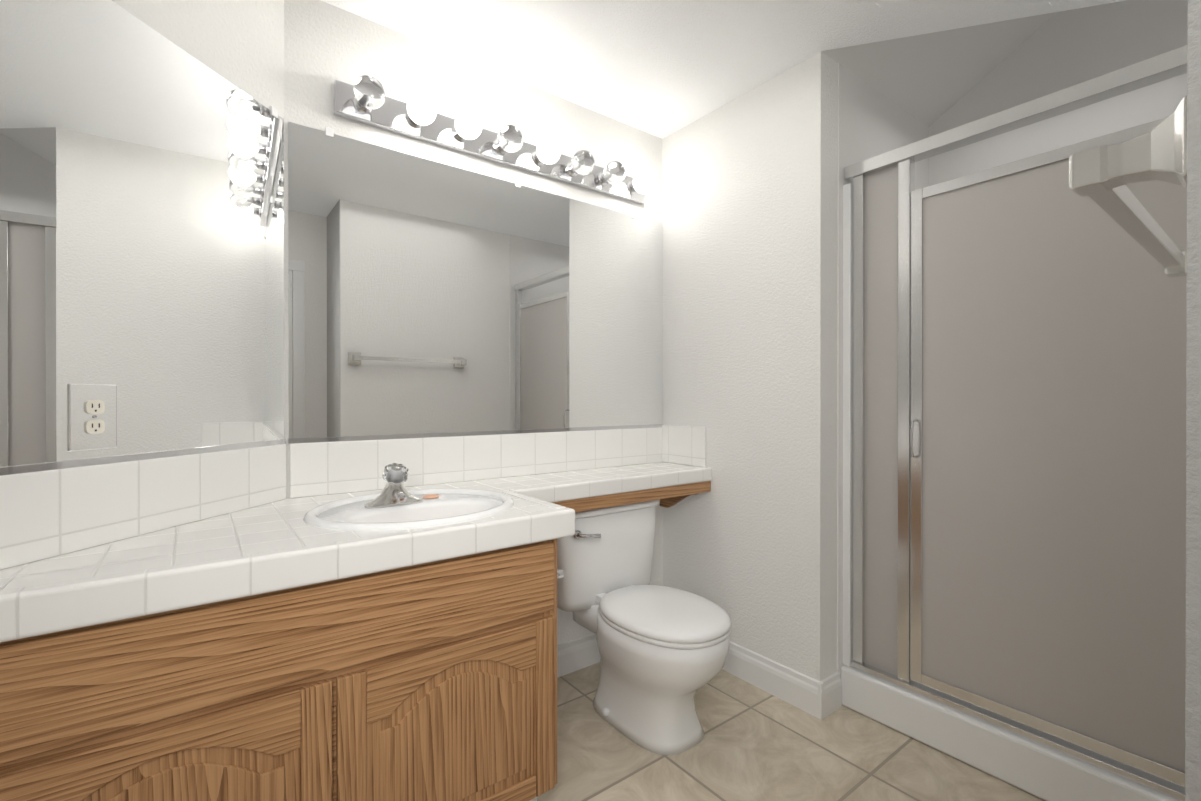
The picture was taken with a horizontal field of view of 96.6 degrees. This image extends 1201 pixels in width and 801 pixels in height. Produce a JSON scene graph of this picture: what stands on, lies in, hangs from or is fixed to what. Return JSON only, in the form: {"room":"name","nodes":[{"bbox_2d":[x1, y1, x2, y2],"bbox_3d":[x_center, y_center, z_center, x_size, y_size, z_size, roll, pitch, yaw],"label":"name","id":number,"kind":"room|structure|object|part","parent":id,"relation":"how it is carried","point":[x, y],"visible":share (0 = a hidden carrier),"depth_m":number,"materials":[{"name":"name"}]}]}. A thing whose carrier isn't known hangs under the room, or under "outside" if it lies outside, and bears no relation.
{"room":"bathroom","nodes":[
{"label":"bathroom","id":0,"kind":"room"},
{"bbox_2d":[112,0,284,438],"bbox_3d":[-1.125,-0.386,1.101,0.120,3.100,1.370,0,0,9],"label":"wall","id":1,"kind":"structure","parent":0,"point":[239,44],"depth_m":1.47,"materials":[{"name":"white paint"}]},
{"bbox_2d":[0,0,285,475],"bbox_3d":[-1.063,-0.368,1.055,0.014,1.007,1.180,0,0,9],"label":"mirror","id":2,"kind":"object","parent":1,"relation":"attached to","point":[141,240],"visible":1,"depth_m":1.18,"materials":[{"name":"clear glass"}]},
{"bbox_2d":[69,384,116,451],"bbox_3d":[-1.053,0.034,1.111,0.066,0.136,0.063,0,0,-37],"label":"outlet plate","id":3,"kind":"object","parent":2,"relation":"attached to","point":[92,407],"depth_m":1.11,"materials":[{"name":"white plastic"}]},
{"bbox_2d":[85,400,104,433],"bbox_3d":[-1.049,0.034,1.110,0.028,0.070,0.027,0,0,-37],"label":"socket","id":4,"kind":"object","parent":2,"relation":"attached to","point":[94,409],"depth_m":1.11,"materials":[{"name":"beige plastic"}]},
{"bbox_2d":[284,0,661,644],"bbox_3d":[-0.033,-0.390,2.439,2.955,3.100,0.120,0,0,-37],"label":"wall","id":5,"kind":"structure","parent":0,"point":[326,45],"depth_m":1.95,"materials":[{"name":"white paint"}]},
{"bbox_2d":[288,122,663,443],"bbox_3d":[-0.329,-0.371,2.131,1.594,1.007,0.010,0,0,-37],"label":"mirror","id":6,"kind":"object","parent":5,"relation":"attached to","point":[428,298],"visible":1,"depth_m":1.97,"materials":[{"name":"clear glass"}]},
{"bbox_2d":[334,75,653,204],"bbox_3d":[-0.288,-0.975,2.067,1.325,0.103,0.158,0,0,-37],"label":"sconce","id":7,"kind":"object","parent":5,"relation":"attached to","point":[364,99],"visible":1,"depth_m":1.96,"materials":[{"name":"silver metal"}]},
{"bbox_2d":[557,633,599,677],"bbox_3d":[-0.107,1.096,2.303,1.014,0.130,0.014,0,0,-37],"label":"baseboard","id":8,"kind":"structure","parent":5,"relation":"attached to","point":[577,654],"depth_m":2.30,"materials":[{"name":"white"}]},
{"bbox_2d":[321,0,1125,138],"bbox_3d":[0.259,-1.316,1.171,3.329,0.080,2.450,0,0,-37],"label":"ceiling","id":9,"kind":"structure","parent":0,"point":[661,69],"depth_m":1.87,"materials":[{"name":"white paint"}]},
{"bbox_2d":[662,51,837,680],"bbox_3d":[0.961,-0.390,2.598,1.020,3.100,0.830,0,0,-37],"label":"wall","id":10,"kind":"structure","parent":0,"point":[750,275],"depth_m":2.16,"materials":[{"name":"white paint"}]},
{"bbox_2d":[722,641,822,719],"bbox_3d":[0.553,1.096,2.284,0.014,0.130,0.843,0,0,-37],"label":"baseboard","id":11,"kind":"structure","parent":10,"relation":"attached to","point":[797,689],"depth_m":2.10,"materials":[{"name":"white"}]},
{"bbox_2d":[818,672,841,719],"bbox_3d":[0.856,1.097,1.993,0.142,0.130,0.014,0,0,-37],"label":"baseboard","id":12,"kind":"structure","parent":10,"relation":"attached to","point":[831,699],"depth_m":1.99,"materials":[{"name":"white"}]},
{"bbox_2d":[537,662,1044,800],"bbox_3d":[0.374,1.189,1.045,4.200,0.050,3.200,0,0,-37],"label":"floor","id":13,"kind":"structure","parent":0,"point":[756,744],"depth_m":1.73,"materials":[{"name":"tile"}]},
{"bbox_2d":[0,469,711,800],"bbox_3d":[-0.404,0.760,1.664,2.282,0.806,0.665,0,0,-37],"label":"bathroom vanity","id":14,"kind":"object","parent":13,"relation":"on","point":[362,621],"depth_m":1.12,"materials":[{"name":"brown wood"}]},
{"bbox_3d":[-0.785,0.825,0.968,0.543,0.469,0.018,0,0,-37],"label":"door","id":15,"kind":"part","parent":14,"relation":"part of","materials":[{"name":"brown wood"}]},
{"bbox_3d":[-0.590,0.479,1.116,1.155,0.185,0.018,0,0,-37],"label":"drawer","id":16,"kind":"part","parent":14,"relation":"part of","materials":[{"name":"brown wood"}]},
{"bbox_2d":[0,481,571,640],"bbox_3d":[-0.810,0.336,1.347,1.317,0.064,0.677,0,0,-37],"label":"countertop","id":17,"kind":"structure","parent":14,"relation":"on","point":[71,572],"depth_m":1.06,"materials":[{"name":"white tile"}]},
{"bbox_2d":[288,481,551,540],"bbox_3d":[-0.519,0.363,1.507,0.558,0.148,0.498,0,0,-37],"label":"sink","id":18,"kind":"object","parent":17,"relation":"in","point":[337,516],"depth_m":1.51,"materials":[{"name":"white ceramic"}]},
{"bbox_2d":[360,461,427,504],"bbox_3d":[-0.583,0.242,1.532,0.158,0.118,0.108,0,0,-37],"label":"faucet","id":19,"kind":"object","parent":18,"relation":"on","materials":[{"name":"silver metal"}]},
{"bbox_3d":[-0.345,0.824,1.302,0.542,0.469,0.018,0,0,-37],"label":"door","id":20,"kind":"part","parent":14,"relation":"part of","materials":[{"name":"brown wood"}]},
{"bbox_2d":[473,462,700,490],"bbox_3d":[-0.001,0.331,2.194,0.997,0.060,0.307,0,0,-37],"label":"shelf","id":21,"kind":"object","parent":14,"relation":"attached to","point":[617,476],"depth_m":2.14,"materials":[{"name":"tile"}]},
{"bbox_3d":[0.001,0.436,2.195,0.993,0.160,0.309,0,0,-37],"label":"shelf trim","id":22,"kind":"part","parent":14,"relation":"part of","materials":[{"name":"brown wood"}]},
{"bbox_2d":[557,499,730,754],"bbox_3d":[0.107,0.786,1.980,0.610,0.752,0.778,0,0,-37],"label":"toilet","id":23,"kind":"object","parent":13,"relation":"on","point":[663,651],"visible":0.85,"depth_m":1.86,"materials":[{"name":"white ceramic"}]},
{"bbox_3d":[-0.051,0.499,1.990,0.102,0.037,0.046,0,0,-37],"label":"handle","id":24,"kind":"part","parent":23,"relation":"part of","materials":[{"name":"silver metal"}]},
{"bbox_3d":[-0.003,0.618,2.191,0.504,0.357,0.224,0,0,-37],"label":"tank","id":25,"kind":"part","parent":23,"relation":"part of","materials":[{"name":"white ceramic"}]},
{"bbox_3d":[-0.003,0.424,2.191,0.528,0.030,0.248,0,0,-37],"label":"lid","id":26,"kind":"part","parent":23,"relation":"part of","materials":[{"name":"white ceramic"}]},
{"bbox_3d":[0.214,0.750,1.906,0.390,0.051,0.530,0,0,-37],"label":"seat","id":27,"kind":"part","parent":23,"relation":"part of","materials":[{"name":"white plastic"}]},
{"bbox_2d":[841,45,1186,800],"bbox_3d":[1.524,0.134,1.875,0.790,2.055,1.000,0,0,-37],"label":"shower enclosure","id":28,"kind":"object","parent":13,"relation":"on","point":[1015,473],"visible":0.79,"depth_m":1.62,"materials":[{"name":"white glass"}]},
{"bbox_3d":[1.035,0.072,1.965,0.006,1.836,0.125,0,0,-37],"label":"panel","id":29,"kind":"part","parent":28,"relation":"part of","materials":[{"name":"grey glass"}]},
{"bbox_3d":[1.079,0.132,1.842,0.040,0.139,0.009,0,0,-37],"label":"handle","id":30,"kind":"part","parent":28,"relation":"part of","materials":[{"name":"silver metal"}]},
{"bbox_3d":[1.307,0.124,1.588,0.005,1.635,0.643,0,0,-37],"label":"door panel","id":31,"kind":"part","parent":28,"relation":"part of","materials":[{"name":"grey glass"}]},
{"bbox_2d":[837,63,928,677],"bbox_3d":[1.524,-0.388,1.873,0.800,3.100,1.006,0,0,-37],"label":"wall","id":32,"kind":"structure","parent":0,"point":[872,121],"depth_m":2.09,"materials":[{"name":"white paint"}]},
{"bbox_2d":[821,12,1056,126],"bbox_3d":[1.516,-1.593,1.864,1.020,0.630,1.006,0,0,-37],"label":"ceiling slope","id":33,"kind":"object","parent":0,"point":[928,79],"visible":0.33,"depth_m":2.17,"materials":[{"name":"white paint"}]},
{"bbox_2d":[929,0,1187,185],"bbox_3d":[1.882,-0.389,2.146,0.100,3.100,1.006,0,0,-37],"label":"wall","id":34,"kind":"structure","parent":0,"point":[1058,51],"depth_m":2.10,"materials":[{"name":"white paint"}]},
{"bbox_2d":[1185,0,1200,800],"bbox_3d":[1.549,-0.386,0.925,2.107,3.100,0.534,0,0,-37],"label":"wall","id":35,"kind":"structure","parent":0,"point":[1193,606],"depth_m":0.50,"materials":[{"name":"white paint"}]},
{"bbox_2d":[1069,95,1186,277],"bbox_3d":[0.868,-0.265,0.807,0.785,0.080,0.098,0,0,-37],"label":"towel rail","id":36,"kind":"object","parent":35,"relation":"attached to","point":[1101,176],"visible":0.77,"depth_m":0.60,"materials":[{"name":"white ceramic"}]}
]}

